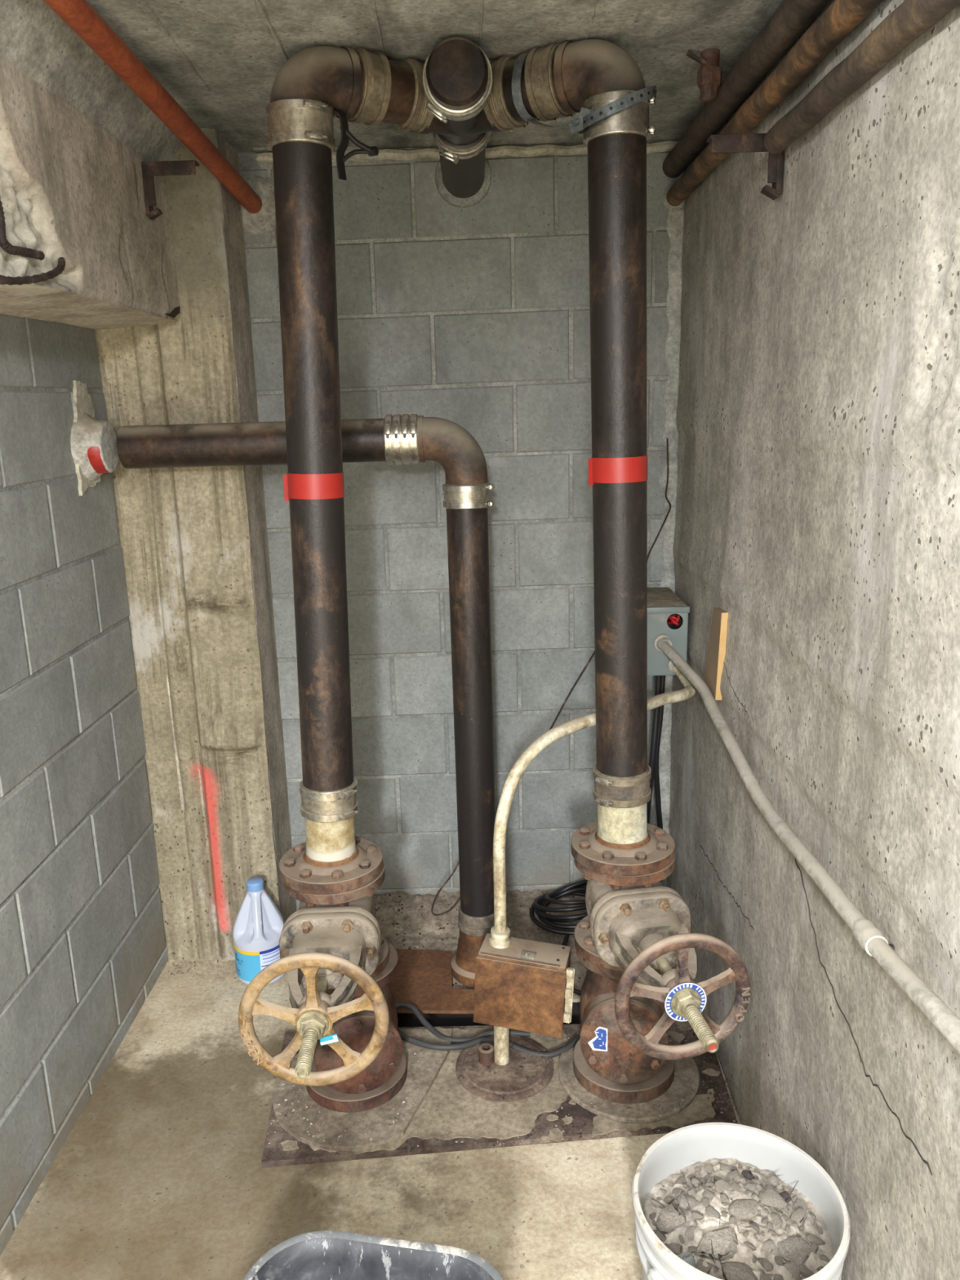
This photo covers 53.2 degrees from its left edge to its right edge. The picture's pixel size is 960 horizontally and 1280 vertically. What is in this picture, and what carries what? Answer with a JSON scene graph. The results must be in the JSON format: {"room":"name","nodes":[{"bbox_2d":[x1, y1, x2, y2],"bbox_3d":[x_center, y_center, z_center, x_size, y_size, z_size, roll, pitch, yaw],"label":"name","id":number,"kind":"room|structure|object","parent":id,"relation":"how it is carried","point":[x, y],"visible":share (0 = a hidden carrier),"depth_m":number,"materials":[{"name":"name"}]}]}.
{"room":"utility area","nodes":[
{"label":"utility area","id":0,"kind":"room"},
{"bbox_2d":[0,313,168,1256],"bbox_3d":[-1.120,0.624,-0.353,0.201,2.555,7.000,-1,14,1],"label":"wall","id":1,"kind":"structure","parent":0,"point":[82,943],"depth_m":2.27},
{"bbox_2d":[70,380,119,495],"bbox_3d":[-0.981,-0.518,2.453,0.065,0.282,0.174,-1,14,1],"label":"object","id":2,"kind":"object","parent":1,"relation":"attached to","point":[94,451],"depth_m":2.41,"materials":[{"name":"white paint"}]},
{"bbox_2d":[0,955,741,1279],"bbox_3d":[-0.190,1.925,-0.034,1.797,0.370,7.000,-1,14,1],"label":"floor","id":3,"kind":"structure","parent":0,"point":[160,1175],"depth_m":2.12,"materials":[{"name":"concrete"}]},
{"bbox_2d":[94,128,297,959],"bbox_3d":[-0.836,-0.178,2.835,0.396,2.455,0.322,-1,14,1],"label":"column","id":4,"kind":"structure","parent":3,"relation":"on","point":[194,544],"depth_m":2.73,"materials":[{"name":"concrete"}]},
{"bbox_2d":[162,959,237,982],"bbox_3d":[-0.788,1.006,2.932,0.338,0.009,0.113,-1,14,1],"label":"debris","id":5,"kind":"object","parent":3,"relation":"on","point":[215,961],"visible":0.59,"depth_m":2.95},
{"bbox_2d":[232,876,285,984],"bbox_3d":[-0.662,0.862,2.873,0.155,0.312,0.155,4,15,22],"label":"jug","id":6,"kind":"object","parent":3,"relation":"on","point":[259,923],"visible":0.78,"depth_m":2.83,"materials":[{"name":"white plastic"}]},
{"bbox_2d":[243,1230,503,1279],"bbox_3d":[-0.197,1.231,1.359,0.447,0.304,0.622,1,14,10],"label":"tub","id":7,"kind":"object","parent":3,"relation":"on","point":[324,1255],"visible":1,"depth_m":1.61,"materials":[{"name":"black plastic"}]},
{"bbox_2d":[442,481,495,987],"bbox_3d":[-0.014,0.284,2.647,0.174,1.421,0.174,-1,14,1],"label":"pipe","id":8,"kind":"object","parent":3,"relation":"on","point":[466,506],"visible":0.88,"depth_m":2.58,"materials":[{"name":"black metal"}]},
{"bbox_2d":[431,861,460,915],"bbox_3d":[-0.094,0.728,2.868,0.110,0.196,0.030,-3,14,-6],"label":"wire","id":9,"kind":"object","parent":8,"relation":"attached to","point":[457,864],"visible":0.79,"depth_m":2.88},
{"bbox_2d":[417,415,487,484],"bbox_3d":[-0.070,-0.484,2.456,0.176,0.180,0.117,-1,14,1],"label":"pipe elbow","id":10,"kind":"object","parent":8,"relation":"attached to","point":[444,442],"visible":0.99,"depth_m":2.41,"materials":[{"name":"metal"}]},
{"bbox_2d":[116,413,419,468],"bbox_3d":[-0.533,-0.504,2.449,0.758,0.126,0.136,-1,14,1],"label":"pipe","id":11,"kind":"object","parent":10,"relation":"attached to","point":[392,439],"visible":0.93,"depth_m":2.41,"materials":[{"name":"black metal"}]},
{"bbox_2d":[299,879,676,995],"bbox_3d":[-0.001,0.897,2.968,1.225,0.178,0.465,-1,14,1],"label":"dirt","id":12,"kind":"object","parent":3,"relation":"on","point":[417,913],"depth_m":3.08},
{"bbox_2d":[387,948,474,1013],"bbox_3d":[-0.147,0.993,2.810,0.295,0.010,0.320,-1,14,1],"label":"plate","id":13,"kind":"object","parent":12,"relation":"on","point":[423,979],"visible":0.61,"depth_m":2.77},
{"bbox_2d":[373,892,584,977],"bbox_3d":[0.017,0.922,3.004,1.162,0.086,0.388,-1,14,1],"label":"debris","id":14,"kind":"object","parent":12,"relation":"on","point":[393,917],"visible":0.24,"depth_m":3.07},
{"bbox_2d":[561,933,581,995],"bbox_3d":[0.264,0.966,2.826,0.090,0.045,0.296,-4,14,-12],"label":"loose cable","id":15,"kind":"object","parent":12,"relation":"on","point":[575,991],"visible":0.2,"depth_m":2.92,"materials":[{"name":"black rubber"}]},
{"bbox_2d":[261,1020,737,1168],"bbox_3d":[0.056,1.107,2.423,1.148,0.019,0.469,-2,14,-3],"label":"plate","id":16,"kind":"object","parent":3,"relation":"on","point":[451,1113],"visible":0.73,"depth_m":2.26,"materials":[{"name":"beige paint"}]},
{"bbox_2d":[272,1027,452,1151],"bbox_3d":[-0.294,1.108,2.387,0.437,0.012,0.418,-1,14,1],"label":"concrete base","id":17,"kind":"object","parent":16,"relation":"on","point":[327,1124],"visible":0.62,"depth_m":2.29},
{"bbox_2d":[306,941,406,1112],"bbox_3d":[-0.311,0.938,2.359,0.252,0.331,0.268,-5,14,-13],"label":"valve","id":18,"kind":"object","parent":17,"relation":"on","point":[384,1078],"visible":0.58,"depth_m":2.26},
{"bbox_2d":[238,864,389,1085],"bbox_3d":[-0.349,0.713,2.080,0.298,0.299,0.673,-3,14,-6],"label":"valve","id":19,"kind":"object","parent":18,"relation":"on","point":[332,941],"visible":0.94,"depth_m":1.92,"materials":[{"name":"metal"}]},
{"bbox_2d":[266,97,383,894],"bbox_3d":[-0.369,-0.250,2.065,0.242,1.632,0.242,-1,14,1],"label":"riser pipe","id":20,"kind":"object","parent":19,"relation":"on","point":[332,860],"visible":1,"depth_m":2.02,"materials":[{"name":"black metal"}]},
{"bbox_2d":[270,45,361,119],"bbox_3d":[-0.334,-1.092,1.884,0.165,0.149,0.126,-10,16,-31],"label":"pipe elbow","id":21,"kind":"object","parent":20,"relation":"on","point":[331,76],"visible":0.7,"depth_m":1.84,"materials":[{"name":"metal"}]},
{"bbox_2d":[333,107,378,180],"bbox_3d":[-0.252,-0.993,1.920,0.098,0.132,0.034,-8,15,-24],"label":"bracket","id":22,"kind":"object","parent":21,"relation":"attached to","point":[346,135],"visible":1,"depth_m":1.92,"materials":[{"name":"black plastic"}]},
{"bbox_2d":[395,1001,529,1043],"bbox_3d":[-0.078,1.040,2.580,0.421,0.037,0.099,3,15,17],"label":"cable","id":23,"kind":"object","parent":16,"relation":"on","point":[424,1022],"visible":0.82,"depth_m":2.56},
{"bbox_2d":[397,1027,580,1057],"bbox_3d":[0.002,1.057,2.522,0.527,0.026,0.098,1,14,8],"label":"cable","id":24,"kind":"object","parent":16,"relation":"on","point":[513,1046],"visible":0.84,"depth_m":2.50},
{"bbox_2d":[268,1031,737,1146],"bbox_3d":[0.054,1.097,2.390,1.103,0.021,0.412,-1,14,1],"label":"debris","id":25,"kind":"object","parent":16,"relation":"on","point":[415,1053],"visible":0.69,"depth_m":2.27,"materials":[{"name":"concrete"}]},
{"bbox_2d":[455,1035,553,1102],"bbox_3d":[0.062,1.066,2.438,0.250,0.052,0.250,-1,14,1],"label":"disc","id":26,"kind":"object","parent":16,"relation":"on","point":[525,1075],"visible":0.91,"depth_m":2.41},
{"bbox_2d":[473,926,574,1065],"bbox_3d":[0.115,0.901,2.377,0.247,0.373,0.106,2,14,13],"label":"junction box","id":27,"kind":"object","parent":26,"relation":"on","point":[522,984],"visible":0.98,"depth_m":2.32,"materials":[{"name":"paint"}]},
{"bbox_2d":[493,665,697,933],"bbox_3d":[0.332,0.401,2.487,0.719,0.548,0.121,-13,18,-39],"label":"conduit","id":28,"kind":"object","parent":27,"relation":"attached to","point":[551,735],"visible":0.83,"depth_m":2.31,"materials":[{"name":"paint"}]},
{"bbox_2d":[557,1034,699,1122],"bbox_3d":[0.373,1.084,2.415,0.352,0.012,0.352,-1,14,1],"label":"disc","id":29,"kind":"object","parent":16,"relation":"on","point":[682,1086],"visible":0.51,"depth_m":2.31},
{"bbox_2d":[573,949,674,1103],"bbox_3d":[0.355,0.908,2.362,0.252,0.355,0.268,1,14,8],"label":"pipe fitting","id":30,"kind":"object","parent":29,"relation":"on","point":[606,1064],"visible":0.56,"depth_m":2.26,"materials":[{"name":"metal"}]},
{"bbox_2d":[573,856,750,1060],"bbox_3d":[0.387,0.669,2.084,0.280,0.281,0.674,-3,14,-5],"label":"valve","id":31,"kind":"object","parent":30,"relation":"on","point":[637,926],"visible":0.92,"depth_m":1.94,"materials":[{"name":"metal"}]},
{"bbox_2d":[570,89,675,875],"bbox_3d":[0.317,-0.280,2.067,0.242,1.608,0.242,-1,14,1],"label":"riser pipe","id":32,"kind":"object","parent":31,"relation":"on","point":[622,842],"visible":0.98,"depth_m":2.02,"materials":[{"name":"black metal"}]},
{"bbox_2d":[553,39,645,113],"bbox_3d":[0.247,-1.107,1.884,0.165,0.149,0.126,7,16,31],"label":"pipe elbow","id":33,"kind":"object","parent":32,"relation":"on","point":[583,69],"visible":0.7,"depth_m":1.84,"materials":[{"name":"metal"}]},
{"bbox_2d":[668,1025,737,1111],"bbox_3d":[0.545,1.086,2.446,0.148,0.024,0.335,-1,14,1],"label":"debris","id":34,"kind":"object","parent":16,"relation":"on","point":[724,1092],"visible":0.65,"depth_m":2.35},
{"bbox_2d":[631,1122,850,1279],"bbox_3d":[0.418,1.098,1.584,0.336,0.425,0.336,-1,14,1],"label":"bucket","id":35,"kind":"object","parent":3,"relation":"on","point":[679,1148],"visible":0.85,"depth_m":1.62,"materials":[{"name":"white plastic"}]},
{"bbox_2d":[643,1157,835,1279],"bbox_3d":[0.414,0.955,1.548,0.304,0.052,0.304,3,15,17],"label":"rubble fines","id":36,"kind":"object","parent":35,"relation":"in","point":[744,1255],"depth_m":1.56,"materials":[{"name":"concrete"}]},
{"bbox_2d":[645,1194,665,1208],"bbox_3d":[0.286,0.936,1.611,0.060,0.033,0.015,6,16,27],"label":"chunk","id":37,"kind":"object","parent":36,"relation":"on","point":[655,1203],"visible":0.87,"depth_m":1.60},
{"bbox_2d":[655,1232,666,1241],"bbox_3d":[0.298,0.966,1.548,0.033,0.014,0.014,-3,14,-6],"label":"chunk","id":38,"kind":"object","parent":36,"relation":"on","point":[660,1236],"visible":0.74,"depth_m":1.54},
{"bbox_2d":[663,1195,674,1204],"bbox_3d":[0.316,0.942,1.612,0.019,0.035,0.027,4,15,19],"label":"chunk","id":39,"kind":"object","parent":36,"relation":"on","point":[668,1200],"visible":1,"depth_m":1.61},
{"bbox_2d":[653,1203,686,1238],"bbox_3d":[0.320,0.948,1.569,0.073,0.037,0.048,-9,16,-29],"label":"chunk","id":40,"kind":"object","parent":36,"relation":"on","point":[671,1217],"visible":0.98,"depth_m":1.56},
{"bbox_2d":[667,1242,683,1255],"bbox_3d":[0.312,0.972,1.522,0.029,0.022,0.022,2,14,13],"label":"chunk","id":41,"kind":"object","parent":36,"relation":"on","point":[676,1248],"visible":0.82,"depth_m":1.52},
{"bbox_2d":[671,1187,683,1196],"bbox_3d":[0.334,0.946,1.637,0.017,0.034,0.033,-8,15,-23],"label":"chunk","id":42,"kind":"object","parent":36,"relation":"on","point":[676,1191],"visible":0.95,"depth_m":1.62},
{"bbox_2d":[675,1169,686,1184],"bbox_3d":[0.348,0.935,1.660,0.021,0.019,0.041,7,17,32],"label":"chunk","id":43,"kind":"object","parent":36,"relation":"on","point":[682,1180],"visible":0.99,"depth_m":1.66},
{"bbox_2d":[680,1187,697,1208],"bbox_3d":[0.348,0.930,1.594,0.032,0.036,0.021,1,14,10],"label":"chunk","id":44,"kind":"object","parent":36,"relation":"on","point":[691,1201],"visible":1,"depth_m":1.59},
{"bbox_2d":[684,1226,695,1240],"bbox_3d":[0.338,0.954,1.538,0.016,0.014,0.023,3,15,16],"label":"chunk","id":45,"kind":"object","parent":36,"relation":"on","point":[690,1231],"visible":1,"depth_m":1.54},
{"bbox_2d":[687,1187,696,1195],"bbox_3d":[0.358,0.937,1.617,0.018,0.025,0.019,-2,14,-3],"label":"chunk","id":46,"kind":"object","parent":36,"relation":"on","point":[691,1192],"visible":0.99,"depth_m":1.61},
{"bbox_2d":[687,1245,697,1253],"bbox_3d":[0.340,0.968,1.529,0.023,0.023,0.036,4,15,22],"label":"chunk","id":47,"kind":"object","parent":36,"relation":"on","point":[691,1249],"visible":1,"depth_m":1.51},
{"bbox_2d":[690,1177,702,1187],"bbox_3d":[0.376,0.935,1.640,0.017,0.021,0.043,-12,18,-37],"label":"chunk","id":48,"kind":"object","parent":36,"relation":"on","point":[695,1182],"visible":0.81,"depth_m":1.64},
{"bbox_2d":[691,1210,704,1219],"bbox_3d":[0.361,0.944,1.567,0.033,0.016,0.014,5,15,23],"label":"chunk","id":49,"kind":"object","parent":36,"relation":"on","point":[695,1215],"visible":1,"depth_m":1.56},
{"bbox_2d":[693,1162,715,1173],"bbox_3d":[0.394,0.921,1.680,0.047,0.012,0.023,11,19,41],"label":"chunk","id":50,"kind":"object","parent":36,"relation":"on","point":[709,1169],"visible":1,"depth_m":1.67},
{"bbox_2d":[701,1197,710,1208],"bbox_3d":[0.375,0.936,1.580,0.013,0.011,0.035,-4,14,-12],"label":"chunk","id":51,"kind":"object","parent":36,"relation":"on","point":[705,1202],"visible":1,"depth_m":1.58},
{"bbox_2d":[702,1189,715,1200],"bbox_3d":[0.384,0.929,1.594,0.021,0.017,0.040,-2,14,-4],"label":"chunk","id":52,"kind":"object","parent":36,"relation":"on","point":[708,1193],"visible":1,"depth_m":1.60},
{"bbox_2d":[682,1226,738,1263],"bbox_3d":[0.363,0.964,1.510,0.119,0.042,0.047,-7,15,-21],"label":"chunk","id":53,"kind":"object","parent":36,"relation":"on","point":[720,1244],"visible":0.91,"depth_m":1.51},
{"bbox_2d":[695,1258,729,1275],"bbox_3d":[0.355,0.978,1.478,0.027,0.020,0.056,-13,18,-39],"label":"chunk","id":54,"kind":"object","parent":36,"relation":"on","point":[700,1266],"visible":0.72,"depth_m":1.49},
{"bbox_2d":[705,1205,720,1226],"bbox_3d":[0.378,0.941,1.557,0.025,0.015,0.040,3,15,16],"label":"chunk","id":55,"kind":"object","parent":36,"relation":"on","point":[710,1211],"visible":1,"depth_m":1.56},
{"bbox_2d":[706,1175,720,1182],"bbox_3d":[0.399,0.925,1.640,0.034,0.020,0.016,-1,14,3],"label":"chunk","id":56,"kind":"object","parent":36,"relation":"on","point":[713,1179],"visible":0.47,"depth_m":1.64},
{"bbox_2d":[714,1176,730,1193],"bbox_3d":[0.411,0.922,1.605,0.029,0.017,0.050,-5,14,-15],"label":"chunk","id":57,"kind":"object","parent":36,"relation":"on","point":[721,1184],"visible":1,"depth_m":1.61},
{"bbox_2d":[720,1193,730,1206],"bbox_3d":[0.405,0.932,1.588,0.018,0.024,0.018,1,14,10],"label":"chunk","id":58,"kind":"object","parent":36,"relation":"on","point":[724,1199],"visible":0.99,"depth_m":1.58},
{"bbox_2d":[728,1215,737,1224],"bbox_3d":[0.410,0.943,1.547,0.013,0.021,0.029,-7,15,-21],"label":"chunk","id":59,"kind":"object","parent":36,"relation":"on","point":[732,1220],"visible":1,"depth_m":1.55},
{"bbox_2d":[725,1170,744,1180],"bbox_3d":[0.427,0.919,1.632,0.045,0.023,0.018,-4,14,-10],"label":"chunk","id":60,"kind":"object","parent":36,"relation":"on","point":[734,1175],"visible":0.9,"depth_m":1.63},
{"bbox_2d":[731,1182,744,1192],"bbox_3d":[0.445,0.921,1.601,0.048,0.018,0.014,3,15,17],"label":"chunk","id":61,"kind":"object","parent":36,"relation":"on","point":[735,1187],"visible":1,"depth_m":1.60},
{"bbox_2d":[720,1163,756,1171],"bbox_3d":[0.449,0.914,1.661,0.067,0.015,0.018,-1,14,2],"label":"chunk","id":62,"kind":"object","parent":36,"relation":"on","point":[723,1166],"visible":0.88,"depth_m":1.66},
{"bbox_2d":[720,1260,758,1279],"bbox_3d":[0.388,0.976,1.495,0.053,0.029,0.105,-12,17,-35],"label":"chunk","id":63,"kind":"object","parent":36,"relation":"on","point":[736,1270],"visible":0.98,"depth_m":1.47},
{"bbox_2d":[728,1199,760,1217],"bbox_3d":[0.416,0.937,1.573,0.091,0.024,0.036,-3,14,-7],"label":"chunk","id":64,"kind":"object","parent":36,"relation":"on","point":[740,1208],"visible":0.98,"depth_m":1.56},
{"bbox_2d":[741,1167,754,1180],"bbox_3d":[0.460,0.921,1.651,0.021,0.015,0.037,-3,14,-8],"label":"chunk","id":65,"kind":"object","parent":36,"relation":"on","point":[747,1174],"visible":0.98,"depth_m":1.65,"materials":[{"name":"stone"}]},
{"bbox_2d":[743,1241,755,1249],"bbox_3d":[0.427,0.956,1.513,0.013,0.015,0.022,-8,16,-26],"label":"chunk","id":66,"kind":"object","parent":36,"relation":"on","point":[748,1244],"visible":1,"depth_m":1.51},
{"bbox_2d":[744,1182,759,1191],"bbox_3d":[0.456,0.919,1.612,0.028,0.010,0.016,-4,14,-11],"label":"chunk","id":67,"kind":"object","parent":36,"relation":"on","point":[750,1186],"visible":1,"depth_m":1.61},
{"bbox_2d":[746,1220,759,1232],"bbox_3d":[0.441,0.937,1.539,0.018,0.019,0.029,-4,14,-10],"label":"chunk","id":68,"kind":"object","parent":36,"relation":"on","point":[754,1225],"visible":1,"depth_m":1.53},
{"bbox_2d":[751,1252,773,1271],"bbox_3d":[0.439,0.967,1.489,0.039,0.019,0.017,10,18,38],"label":"chunk","id":69,"kind":"object","parent":36,"relation":"on","point":[766,1264],"visible":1,"depth_m":1.48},
{"bbox_2d":[759,1272,773,1279],"bbox_3d":[0.445,0.974,1.467,0.053,0.024,0.018,-14,19,-41],"label":"chunk","id":70,"kind":"object","parent":36,"relation":"on","point":[762,1276],"visible":1,"depth_m":1.46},
{"bbox_2d":[760,1239,774,1258],"bbox_3d":[0.444,0.963,1.497,0.027,0.031,0.050,5,15,24],"label":"chunk","id":71,"kind":"object","parent":36,"relation":"on","point":[767,1246],"visible":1,"depth_m":1.50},
{"bbox_2d":[759,1188,786,1208],"bbox_3d":[0.484,0.924,1.588,0.044,0.016,0.028,-1,14,0],"label":"chunk","id":72,"kind":"object","parent":36,"relation":"on","point":[768,1197],"visible":1,"depth_m":1.58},
{"bbox_2d":[770,1213,782,1229],"bbox_3d":[0.479,0.940,1.562,0.020,0.019,0.050,-1,14,3],"label":"chunk","id":73,"kind":"object","parent":36,"relation":"on","point":[776,1219],"visible":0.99,"depth_m":1.55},
{"bbox_2d":[766,1174,786,1187],"bbox_3d":[0.500,0.922,1.633,0.029,0.049,0.036,-11,17,-35],"label":"chunk","id":74,"kind":"object","parent":36,"relation":"on","point":[772,1180],"visible":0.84,"depth_m":1.63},
{"bbox_2d":[773,1274,783,1279],"bbox_3d":[0.451,0.978,1.464,0.035,0.015,0.014,-4,14,-12],"label":"chunk","id":75,"kind":"object","parent":36,"relation":"on","point":[776,1277],"visible":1,"depth_m":1.46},
{"bbox_2d":[773,1252,784,1266],"bbox_3d":[0.466,0.962,1.491,0.016,0.009,0.028,8,17,32],"label":"chunk","id":76,"kind":"object","parent":36,"relation":"on","point":[778,1260],"visible":1,"depth_m":1.49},
{"bbox_2d":[778,1180,798,1203],"bbox_3d":[0.522,0.929,1.614,0.083,0.022,0.024,-9,16,-27],"label":"chunk","id":77,"kind":"object","parent":36,"relation":"on","point":[784,1194],"visible":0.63,"depth_m":1.61,"materials":[{"name":"stone"}]},
{"bbox_2d":[777,1235,811,1277],"bbox_3d":[0.465,0.969,1.494,0.116,0.025,0.057,-13,18,-40],"label":"chunk","id":78,"kind":"object","parent":36,"relation":"on","point":[794,1248],"visible":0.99,"depth_m":1.50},
{"bbox_2d":[782,1260,808,1279],"bbox_3d":[0.486,0.973,1.476,0.046,0.018,0.026,8,17,32],"label":"chunk","id":79,"kind":"object","parent":36,"relation":"on","point":[791,1265],"visible":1,"depth_m":1.48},
{"bbox_2d":[788,1200,808,1210],"bbox_3d":[0.527,0.943,1.591,0.044,0.021,0.022,-7,15,-20],"label":"chunk","id":80,"kind":"object","parent":36,"relation":"on","point":[797,1204],"visible":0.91,"depth_m":1.59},
{"bbox_2d":[788,1208,811,1225],"bbox_3d":[0.520,0.945,1.567,0.026,0.019,0.045,12,19,43],"label":"chunk","id":81,"kind":"object","parent":36,"relation":"on","point":[799,1214],"visible":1,"depth_m":1.57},
{"bbox_2d":[799,1264,814,1278],"bbox_3d":[0.512,0.988,1.484,0.037,0.039,0.020,2,14,12],"label":"chunk","id":82,"kind":"object","parent":36,"relation":"on","point":[804,1270],"visible":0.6,"depth_m":1.48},
{"bbox_2d":[804,1233,825,1244],"bbox_3d":[0.524,0.962,1.533,0.056,0.024,0.023,-6,15,-19],"label":"chunk","id":83,"kind":"object","parent":36,"relation":"on","point":[811,1238],"visible":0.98,"depth_m":1.53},
{"bbox_2d":[809,1231,820,1253],"bbox_3d":[0.532,0.953,1.516,0.038,0.034,0.014,-10,16,-31],"label":"chunk","id":84,"kind":"object","parent":36,"relation":"on","point":[814,1247],"visible":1,"depth_m":1.51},
{"bbox_2d":[818,1253,829,1260],"bbox_3d":[0.550,0.976,1.515,0.031,0.016,0.016,-6,15,-20],"label":"chunk","id":85,"kind":"object","parent":36,"relation":"on","point":[824,1257],"visible":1,"depth_m":1.51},
{"bbox_2d":[86,0,782,152],"bbox_3d":[-0.252,-0.584,-0.659,1.797,0.107,7.000,-1,14,1],"label":"ceiling","id":86,"kind":"structure","parent":0,"point":[220,61],"depth_m":1.85,"materials":[{"name":"concrete"}]},
{"bbox_2d":[0,0,182,329],"bbox_3d":[-0.909,-0.754,1.257,0.365,0.490,2.592,-1,14,1],"label":"beam","id":87,"kind":"structure","parent":86,"relation":"attached to","point":[79,246],"depth_m":1.90,"materials":[{"name":"concrete"}]},
{"bbox_2d":[141,160,199,220],"bbox_3d":[-0.733,-1.071,2.285,0.130,0.124,0.034,-1,14,1],"label":"bracket","id":88,"kind":"object","parent":87,"relation":"attached to","point":[149,169],"visible":1,"depth_m":2.26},
{"bbox_2d":[42,0,275,234],"bbox_3d":[-0.641,-0.920,1.389,0.170,0.218,2.732,-1,14,1],"label":"pipe","id":89,"kind":"object","parent":86,"relation":"attached to","point":[255,193],"visible":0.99,"depth_m":1.99,"materials":[{"name":"metal"}]},
{"bbox_2d":[417,36,504,150],"bbox_3d":[-0.043,-1.130,1.998,0.237,0.142,0.327,-1,14,1],"label":"fitting","id":90,"kind":"object","parent":86,"relation":"attached to","point":[457,73],"visible":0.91,"depth_m":1.85,"materials":[{"name":"black metal"}]},
{"bbox_2d":[346,46,433,133],"bbox_3d":[-0.194,-1.128,1.974,0.173,0.137,0.145,-10,16,-31],"label":"coupling","id":91,"kind":"object","parent":90,"relation":"attached to","point":[393,91],"visible":0.83,"depth_m":1.93,"materials":[{"name":"black metal"}]},
{"bbox_2d":[484,41,575,132],"bbox_3d":[0.106,-1.135,1.972,0.171,0.137,0.140,7,16,31],"label":"coupling","id":92,"kind":"object","parent":90,"relation":"attached to","point":[540,100],"visible":0.74,"depth_m":1.93,"materials":[{"name":"black metal"}]},
{"bbox_2d":[511,52,656,133],"bbox_3d":[0.206,-1.089,1.900,0.284,0.185,0.169,6,16,27],"label":"strap","id":93,"kind":"object","parent":86,"relation":"hanging from","point":[577,124],"visible":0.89,"depth_m":1.86,"materials":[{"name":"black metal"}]},
{"bbox_2d":[686,48,722,103],"bbox_3d":[0.461,-1.168,1.978,0.077,0.103,0.052,-1,14,1],"label":"hanger","id":94,"kind":"object","parent":86,"relation":"hanging from","point":[709,77],"visible":0.81,"depth_m":1.96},
{"bbox_2d":[238,140,684,911],"bbox_3d":[-0.201,-0.241,3.025,1.797,2.555,0.216,-1,14,1],"label":"wall","id":95,"kind":"structure","parent":0,"point":[476,317],"depth_m":2.87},
{"bbox_2d":[431,131,491,208],"bbox_3d":[-0.044,-1.229,2.429,0.169,0.162,0.558,-1,14,1],"label":"pipe","id":96,"kind":"object","parent":95,"relation":"attached to","point":[463,178],"visible":0.55,"depth_m":2.49,"materials":[{"name":"black metal"}]},
{"bbox_2d":[549,649,595,729],"bbox_3d":[0.282,0.165,2.973,0.211,0.373,0.012,-3,14,-5],"label":"wire","id":97,"kind":"object","parent":95,"relation":"attached to","point":[593,653],"visible":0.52,"depth_m":2.97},
{"bbox_2d":[647,438,671,560],"bbox_3d":[0.530,-0.378,2.852,0.077,0.430,0.042,-5,15,-15],"label":"wire","id":98,"kind":"object","parent":95,"relation":"attached to","point":[668,500],"visible":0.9,"depth_m":2.85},
{"bbox_2d":[662,184,684,209],"bbox_3d":[0.543,-1.234,2.672,0.068,0.068,0.012,-1,14,1],"label":"pipe collar","id":99,"kind":"object","parent":95,"relation":"attached to","point":[666,203],"visible":0.35,"depth_m":2.67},
{"bbox_2d":[666,0,959,1279],"bbox_3d":[0.670,0.596,-0.422,0.211,2.655,7.200,-1,14,1],"label":"wall","id":100,"kind":"structure","parent":0,"point":[818,415],"depth_m":1.56,"materials":[{"name":"concrete"}]},
{"bbox_2d":[647,586,689,675],"bbox_3d":[0.506,-0.027,2.805,0.155,0.197,0.333,-1,14,1],"label":"electrical box","id":101,"kind":"object","parent":100,"relation":"attached to","point":[667,614],"visible":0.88,"depth_m":2.68,"materials":[{"name":"grey paint"}]},
{"bbox_2d":[647,675,662,823],"bbox_3d":[0.446,0.474,2.964,0.222,0.854,0.047,6,16,27],"label":"power cable","id":102,"kind":"object","parent":101,"relation":"hanging from","point":[658,678],"visible":0.3,"depth_m":2.86,"materials":[{"name":"black rubber"}]},
{"bbox_2d":[653,675,665,829],"bbox_3d":[0.487,0.471,2.976,0.166,0.857,0.073,1,14,11],"label":"power cable","id":103,"kind":"object","parent":101,"relation":"hanging from","point":[656,778],"visible":0.35,"depth_m":2.92,"materials":[{"name":"black rubber"}]},
{"bbox_2d":[703,607,728,700],"bbox_3d":[0.588,0.041,2.412,0.016,0.266,0.192,-1,14,1],"label":"wood strip","id":104,"kind":"object","parent":100,"relation":"attached to","point":[717,637],"visible":0.91,"depth_m":2.36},
{"bbox_2d":[706,133,783,199],"bbox_3d":[0.499,-0.891,1.810,0.138,0.111,0.034,-1,14,1],"label":"bracket","id":105,"kind":"object","parent":100,"relation":"attached to","point":[753,142],"visible":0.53,"depth_m":1.79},
{"bbox_2d":[662,0,829,177],"bbox_3d":[0.525,-0.892,0.970,0.061,0.064,3.521,-1,14,1],"label":"pipe","id":106,"kind":"object","parent":100,"relation":"attached to","point":[791,18],"visible":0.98,"depth_m":1.85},
{"bbox_2d":[666,0,882,206],"bbox_3d":[0.532,-0.814,0.989,0.050,0.053,3.521,-1,14,1],"label":"pipe","id":107,"kind":"object","parent":100,"relation":"attached to","point":[841,17],"visible":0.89,"depth_m":1.64,"materials":[{"name":"metal"}]},
{"bbox_2d":[657,640,959,1053],"bbox_3d":[0.558,0.350,1.514,0.083,0.184,2.378,-2,14,-1],"label":"conduit","id":108,"kind":"object","parent":100,"relation":"attached to","point":[871,940],"visible":1,"depth_m":1.51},
{"bbox_2d":[764,0,959,154],"bbox_3d":[0.534,-0.623,0.589,0.046,0.048,2.401,-1,14,1],"label":"pipe","id":109,"kind":"object","parent":100,"relation":"attached to","point":[911,19],"visible":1,"depth_m":1.32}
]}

